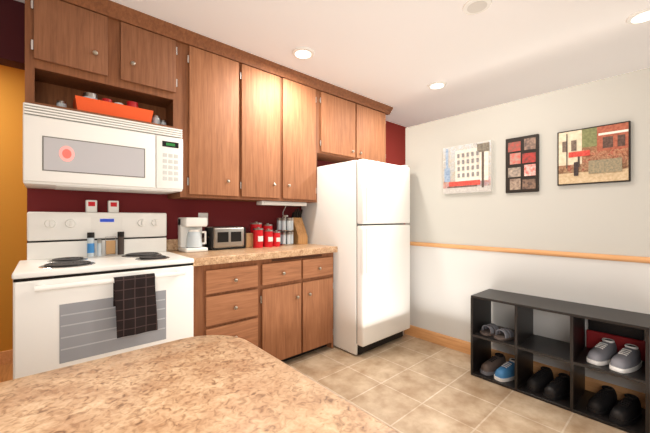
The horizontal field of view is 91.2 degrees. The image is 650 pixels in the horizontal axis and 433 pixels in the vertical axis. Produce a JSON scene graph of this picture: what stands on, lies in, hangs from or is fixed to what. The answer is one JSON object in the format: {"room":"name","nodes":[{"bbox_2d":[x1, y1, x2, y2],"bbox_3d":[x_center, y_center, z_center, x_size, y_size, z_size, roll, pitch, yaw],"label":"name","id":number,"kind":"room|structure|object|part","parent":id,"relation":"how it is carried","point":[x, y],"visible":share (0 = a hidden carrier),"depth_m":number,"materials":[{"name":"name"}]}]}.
{"room":"kitchen","nodes":[
{"label":"kitchen","id":0,"kind":"room"},
{"bbox_2d":[0,65,26,364],"bbox_3d":[-2.911,-0.058,1.724,2.325,2.450,0.960,0,0,-41],"label":"wall","id":1,"kind":"structure","parent":0,"point":[13,192],"depth_m":2.56,"materials":[{"name":"orange paint"}]},
{"bbox_2d":[0,0,406,238],"bbox_3d":[-1.064,-0.058,2.637,6.300,2.450,0.120,0,0,-41],"label":"wall","id":2,"kind":"structure","parent":0,"point":[12,12],"depth_m":2.35,"materials":[{"name":"red paint"}]},
{"bbox_2d":[198,213,207,224],"bbox_3d":[-0.999,0.012,2.608,0.080,0.100,0.008,0,0,-41],"label":"outlet","id":3,"kind":"object","parent":2,"relation":"attached to","point":[199,214],"visible":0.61,"depth_m":2.61,"materials":[{"name":"white plastic"}]},
{"bbox_2d":[25,0,392,202],"bbox_3d":[-0.508,-0.713,2.798,3.157,1.140,0.368,0,0,-41],"label":"upper cabinet","id":4,"kind":"object","parent":2,"relation":"attached to","point":[254,128],"visible":0.98,"depth_m":2.32,"materials":[{"name":"brown wood"}]},
{"bbox_2d":[56,100,66,107],"bbox_3d":[-1.563,-0.656,1.888,0.047,0.060,0.048,0,0,-41],"label":"glass jar","id":5,"kind":"object","parent":4,"relation":"on","point":[59,103],"visible":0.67,"depth_m":1.87,"materials":[{"name":"grey"}]},
{"bbox_2d":[23,102,182,193],"bbox_3d":[-1.373,-0.384,2.024,0.785,0.424,0.380,0,0,-41],"label":"microwave","id":6,"kind":"object","parent":4,"relation":"attached to","point":[63,149],"visible":1,"depth_m":1.83,"materials":[{"name":"white plastic"}]},
{"bbox_2d":[73,95,152,121],"bbox_3d":[-1.352,-0.665,2.041,0.409,0.079,0.199,0,0,-41],"label":"tray","id":7,"kind":"object","parent":4,"relation":"on","point":[80,103],"visible":0.63,"depth_m":1.95,"materials":[{"name":"orange plastic"}]},
{"bbox_2d":[82,92,97,99],"bbox_3d":[-1.446,-0.696,1.959,0.079,0.125,0.080,0,0,-41],"label":"jar","id":8,"kind":"object","parent":7,"relation":"on","point":[85,94],"visible":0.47,"depth_m":1.93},
{"bbox_3d":[-1.446,-0.696,1.959,0.079,0.125,0.080,0,0,-41],"label":"glass","id":9,"kind":"part","parent":8,"relation":"part of","materials":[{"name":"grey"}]},
{"bbox_2d":[127,101,138,107],"bbox_3d":[-1.274,-0.696,2.104,0.071,0.125,0.072,0,0,-41],"label":"jar","id":10,"kind":"object","parent":7,"relation":"on","point":[129,103],"visible":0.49,"depth_m":2.08,"materials":[{"name":"red plastic"}]},
{"bbox_2d":[152,115,159,123],"bbox_3d":[-1.172,-0.664,2.208,0.051,0.075,0.052,0,0,-41],"label":"glass jar","id":11,"kind":"object","parent":4,"relation":"on","point":[155,119],"visible":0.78,"depth_m":2.19,"materials":[{"name":"grey"}]},
{"bbox_2d":[256,201,306,205],"bbox_3d":[-0.382,-0.124,2.877,0.480,0.033,0.105,0,0,-41],"label":"under-cabinet light","id":12,"kind":"object","parent":4,"relation":"attached to","point":[274,203],"visible":0.99,"depth_m":2.81,"materials":[{"name":"white plastic"}]},
{"bbox_2d":[0,330,627,432],"bbox_3d":[0.347,1.197,1.041,6.300,0.060,6.300,0,0,-41],"label":"floor","id":13,"kind":"structure","parent":0,"point":[410,384],"depth_m":2.12,"materials":[{"name":"tile"}]},
{"bbox_2d":[12,212,193,378],"bbox_3d":[-1.269,0.567,1.865,0.780,1.200,0.725,0,0,-41],"label":"stove","id":14,"kind":"object","parent":13,"relation":"on","point":[64,313],"visible":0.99,"depth_m":1.65,"materials":[{"name":"white metal"}]},
{"bbox_2d":[87,232,94,256],"bbox_3d":[-1.473,0.170,2.000,0.038,0.150,0.038,0,0,-41],"label":"salt shaker","id":15,"kind":"object","parent":14,"relation":"on","point":[90,235],"visible":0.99,"depth_m":1.99,"materials":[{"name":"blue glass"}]},
{"bbox_2d":[85,200,96,211],"bbox_3d":[-1.520,-0.073,2.069,0.060,0.080,0.046,0,0,-41],"label":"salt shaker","id":16,"kind":"object","parent":14,"relation":"on","point":[90,205],"visible":0.84,"depth_m":2.05,"materials":[{"name":"white"}]},
{"bbox_2d":[97,239,101,255],"bbox_3d":[-1.440,0.192,2.029,0.024,0.105,0.024,0,0,-41],"label":"bottle","id":17,"kind":"object","parent":14,"relation":"on","point":[99,241],"visible":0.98,"depth_m":2.02,"materials":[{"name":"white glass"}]},
{"bbox_2d":[104,236,115,255],"bbox_3d":[-1.396,0.183,2.069,0.060,0.122,0.035,0,0,-41],"label":"spice jar","id":18,"kind":"object","parent":14,"relation":"on","point":[110,245],"visible":1,"depth_m":2.06,"materials":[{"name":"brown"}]},
{"bbox_2d":[108,201,118,212],"bbox_3d":[-1.431,-0.073,2.148,0.060,0.080,0.046,0,0,-41],"label":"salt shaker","id":19,"kind":"object","parent":14,"relation":"on","point":[113,206],"visible":0.89,"depth_m":2.13,"materials":[{"name":"white"}]},
{"bbox_2d":[117,232,123,254],"bbox_3d":[-1.353,0.170,2.107,0.038,0.150,0.038,0,0,-41],"label":"pepper shaker","id":20,"kind":"object","parent":14,"relation":"on","point":[120,235],"visible":1,"depth_m":2.09,"materials":[{"name":"brown glass"}]},
{"bbox_2d":[113,273,157,337],"bbox_3d":[-0.979,0.450,1.649,0.196,0.304,0.040,0,0,-41],"label":"towel","id":21,"kind":"object","parent":14,"relation":"hanging from","point":[134,296],"visible":0.99,"depth_m":1.64,"materials":[{"name":"black fabric"}]},
{"bbox_2d":[0,335,399,432],"bbox_3d":[-0.233,0.710,-0.440,1.568,0.915,1.750,0,0,-41],"label":"kitchen island","id":22,"kind":"object","parent":13,"relation":"on","point":[206,383],"visible":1,"depth_m":0.44,"materials":[{"name":"stone"}]},
{"bbox_2d":[166,238,337,361],"bbox_3d":[-0.552,0.667,2.610,1.256,1.000,0.591,0,0,-41],"label":"base cabinet","id":23,"kind":"object","parent":13,"relation":"on","point":[279,299],"visible":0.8,"depth_m":2.40,"materials":[{"name":"brown wood"}]},
{"bbox_2d":[178,217,207,252],"bbox_3d":[-0.997,0.127,2.409,0.170,0.255,0.190,0,0,-41],"label":"coffee maker","id":24,"kind":"object","parent":23,"relation":"on","point":[190,231],"visible":1,"depth_m":2.36,"materials":[{"name":"white plastic"}]},
{"bbox_2d":[205,226,245,249],"bbox_3d":[-0.814,0.164,2.587,0.302,0.182,0.156,0,0,-41],"label":"toaster","id":25,"kind":"object","parent":23,"relation":"on","point":[217,237],"visible":0.9,"depth_m":2.52,"materials":[{"name":"silver metal"}]},
{"bbox_2d":[245,233,252,247],"bbox_3d":[-0.657,0.194,2.713,0.076,0.122,0.083,0,0,-41],"label":"box","id":26,"kind":"object","parent":23,"relation":"on","point":[249,236],"visible":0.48,"depth_m":2.68,"materials":[{"name":"brown wood"}]},
{"bbox_2d":[250,222,261,232],"bbox_3d":[-0.608,0.146,2.807,0.104,0.217,0.104,0,0,-41],"label":"canister","id":27,"kind":"object","parent":23,"relation":"on","point":[256,224],"visible":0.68,"depth_m":2.77,"materials":[{"name":"red plastic"}]},
{"bbox_2d":[253,227,262,247],"bbox_3d":[-0.568,0.169,2.702,0.088,0.172,0.088,0,0,-41],"label":"canister","id":28,"kind":"object","parent":23,"relation":"on","point":[257,232],"visible":1,"depth_m":2.67,"materials":[{"name":"red plastic"}]},
{"bbox_2d":[262,223,272,229],"bbox_3d":[-0.521,0.153,2.883,0.096,0.202,0.096,0,0,-41],"label":"canister","id":29,"kind":"object","parent":23,"relation":"on","point":[266,226],"visible":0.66,"depth_m":2.85,"materials":[{"name":"red plastic"}]},
{"bbox_2d":[263,229,272,246],"bbox_3d":[-0.493,0.176,2.761,0.084,0.157,0.084,0,0,-41],"label":"canister","id":30,"kind":"object","parent":23,"relation":"on","point":[267,234],"visible":0.98,"depth_m":2.73,"materials":[{"name":"red plastic"}]},
{"bbox_2d":[273,230,279,246],"bbox_3d":[-0.433,0.183,2.821,0.076,0.142,0.076,0,0,-41],"label":"canister","id":31,"kind":"object","parent":23,"relation":"on","point":[276,234],"visible":0.8,"depth_m":2.79,"materials":[{"name":"red plastic"}]},
{"bbox_2d":[277,215,293,245],"bbox_3d":[-0.371,0.117,2.963,0.164,0.275,0.164,0,0,-41],"label":"spice rack","id":32,"kind":"object","parent":23,"relation":"on","point":[284,225],"visible":0.9,"depth_m":2.91,"materials":[{"name":"silver metal"}]},
{"bbox_2d":[291,208,307,244],"bbox_3d":[-0.266,0.082,3.086,0.110,0.345,0.175,0,0,-41],"label":"knife block","id":33,"kind":"object","parent":23,"relation":"on","point":[300,236],"visible":0.9,"depth_m":3.04,"materials":[{"name":"brown wood"}]},
{"bbox_2d":[302,159,409,354],"bbox_3d":[0.293,0.333,3.135,0.687,1.668,0.843,0,0,-41],"label":"fridge","id":34,"kind":"object","parent":13,"relation":"on","point":[361,208],"visible":0.92,"depth_m":2.78,"materials":[{"name":"white metal"}]},
{"bbox_2d":[471,289,649,432],"bbox_3d":[1.514,0.871,2.120,0.338,0.588,0.930,0,0,-41],"label":"shoe rack","id":35,"kind":"object","parent":13,"relation":"on","point":[525,343],"visible":0.84,"depth_m":2.06,"materials":[{"name":"black wood"}]},
{"bbox_2d":[480,353,505,375],"bbox_3d":[1.268,1.094,2.389,0.250,0.108,0.100,0,0,-25],"label":"shoe","id":36,"kind":"object","parent":35,"relation":"in","point":[488,368],"visible":0.94,"depth_m":2.35,"materials":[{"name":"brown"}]},
{"bbox_2d":[480,323,506,335],"bbox_3d":[1.266,0.828,2.388,0.245,0.064,0.099,0,0,-27],"label":"sandal","id":37,"kind":"object","parent":35,"relation":"in","point":[489,330],"visible":0.83,"depth_m":2.35,"materials":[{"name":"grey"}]},
{"bbox_2d":[494,358,514,381],"bbox_3d":[1.323,1.094,2.297,0.250,0.108,0.100,0,0,-25],"label":"shoe","id":38,"kind":"object","parent":35,"relation":"in","point":[506,372],"visible":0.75,"depth_m":2.25,"materials":[{"name":"blue fabric"}]},
{"bbox_2d":[494,327,514,340],"bbox_3d":[1.321,0.828,2.296,0.245,0.064,0.099,0,0,-27],"label":"sandal","id":39,"kind":"object","parent":35,"relation":"in","point":[503,335],"visible":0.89,"depth_m":2.25,"materials":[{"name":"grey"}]},
{"bbox_2d":[526,366,553,392],"bbox_3d":[1.467,1.094,2.164,0.250,0.108,0.100,0,0,-25],"label":"shoe","id":40,"kind":"object","parent":35,"relation":"in","point":[537,382],"visible":0.95,"depth_m":2.13,"materials":[{"name":"black leather"}]},
{"bbox_2d":[543,373,569,400],"bbox_3d":[1.522,1.094,2.072,0.250,0.108,0.100,0,0,-25],"label":"shoe","id":41,"kind":"object","parent":35,"relation":"in","point":[558,388],"visible":0.94,"depth_m":2.03,"materials":[{"name":"black leather"}]},
{"bbox_2d":[586,338,616,365],"bbox_3d":[1.684,0.806,1.927,0.260,0.108,0.100,0,0,-25],"label":"sneaker","id":42,"kind":"object","parent":35,"relation":"in","point":[603,352],"visible":0.96,"depth_m":1.89,"materials":[{"name":"white fabric"}]},
{"bbox_2d":[586,385,617,414],"bbox_3d":[1.684,1.098,1.927,0.260,0.101,0.100,0,0,-25],"label":"clog","id":43,"kind":"object","parent":35,"relation":"in","point":[604,400],"visible":0.97,"depth_m":1.89,"materials":[{"name":"black rubber"}]},
{"bbox_2d":[586,319,644,360],"bbox_3d":[1.825,0.760,2.002,0.023,0.200,0.280,0,0,-41],"label":"bag","id":44,"kind":"object","parent":35,"relation":"in","point":[622,335],"visible":0.54,"depth_m":1.99,"materials":[{"name":"red fabric"}]},
{"bbox_2d":[609,393,641,425],"bbox_3d":[1.738,1.098,1.835,0.260,0.101,0.100,0,0,-25],"label":"clog","id":45,"kind":"object","parent":35,"relation":"in","point":[627,411],"visible":1,"depth_m":1.80,"materials":[{"name":"black"}]},
{"bbox_2d":[609,344,641,372],"bbox_3d":[1.738,0.806,1.835,0.260,0.108,0.100,0,0,-25],"label":"sneaker","id":46,"kind":"object","parent":35,"relation":"in","point":[628,359],"visible":1,"depth_m":1.79,"materials":[{"name":"white fabric"}]},
{"bbox_2d":[16,0,649,126],"bbox_3d":[0.347,-1.313,1.041,6.300,0.060,6.300,0,0,-41],"label":"ceiling","id":47,"kind":"structure","parent":0,"point":[388,52],"depth_m":2.31,"materials":[{"name":"white paint"}]},
{"bbox_2d":[292,47,314,59],"bbox_3d":[-0.171,-1.276,2.479,0.180,0.013,0.180,0,0,-41],"label":"recessed light","id":48,"kind":"object","parent":47,"relation":"in","point":[302,53],"visible":1,"depth_m":2.46,"materials":[{"name":"white plastic"}]},
{"bbox_2d":[427,81,446,89],"bbox_3d":[1.085,-1.276,3.080,0.180,0.013,0.180,0,0,-41],"label":"recessed light","id":49,"kind":"object","parent":47,"relation":"in","point":[436,85],"visible":1,"depth_m":3.06,"materials":[{"name":"white plastic"}]},
{"bbox_2d":[462,0,491,14],"bbox_3d":[0.918,-1.276,1.920,0.166,0.013,0.166,0,0,-41],"label":"recessed light","id":50,"kind":"object","parent":47,"relation":"in","point":[471,7],"visible":1,"depth_m":1.91,"materials":[{"name":"white plastic"}]},
{"bbox_2d":[625,7,649,24],"bbox_3d":[2.027,-1.276,2.015,0.180,0.013,0.180,0,0,-41],"label":"recessed light","id":51,"kind":"object","parent":47,"relation":"in","point":[642,16],"visible":1,"depth_m":2.02,"materials":[{"name":"white"}]},
{"bbox_2d":[405,67,649,408],"bbox_3d":[2.328,0.132,1.567,0.136,2.070,4.462,0,0,-41],"label":"wall","id":52,"kind":"structure","parent":0,"point":[589,244],"depth_m":2.35,"materials":[{"name":"grey paint"}]},
{"bbox_2d":[443,140,491,193],"bbox_3d":[1.208,-0.418,2.721,0.043,0.410,0.410,0,0,-41],"label":"picture","id":53,"kind":"object","parent":52,"relation":"attached to","point":[467,168],"visible":1,"depth_m":2.69,"materials":[{"name":"white"}]},
{"bbox_2d":[506,134,538,192],"bbox_3d":[1.494,-0.402,2.414,0.022,0.423,0.222,0,0,-41],"label":"collage","id":54,"kind":"object","parent":52,"relation":"attached to","point":[522,153],"visible":1,"depth_m":2.40,"materials":[{"name":"black"}]},
{"bbox_2d":[557,121,630,185],"bbox_3d":[1.764,-0.410,2.103,0.029,0.375,0.373,0,0,-41],"label":"framed picture","id":55,"kind":"object","parent":52,"relation":"attached to","point":[602,153],"visible":1,"depth_m":2.08,"materials":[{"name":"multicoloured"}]}
]}

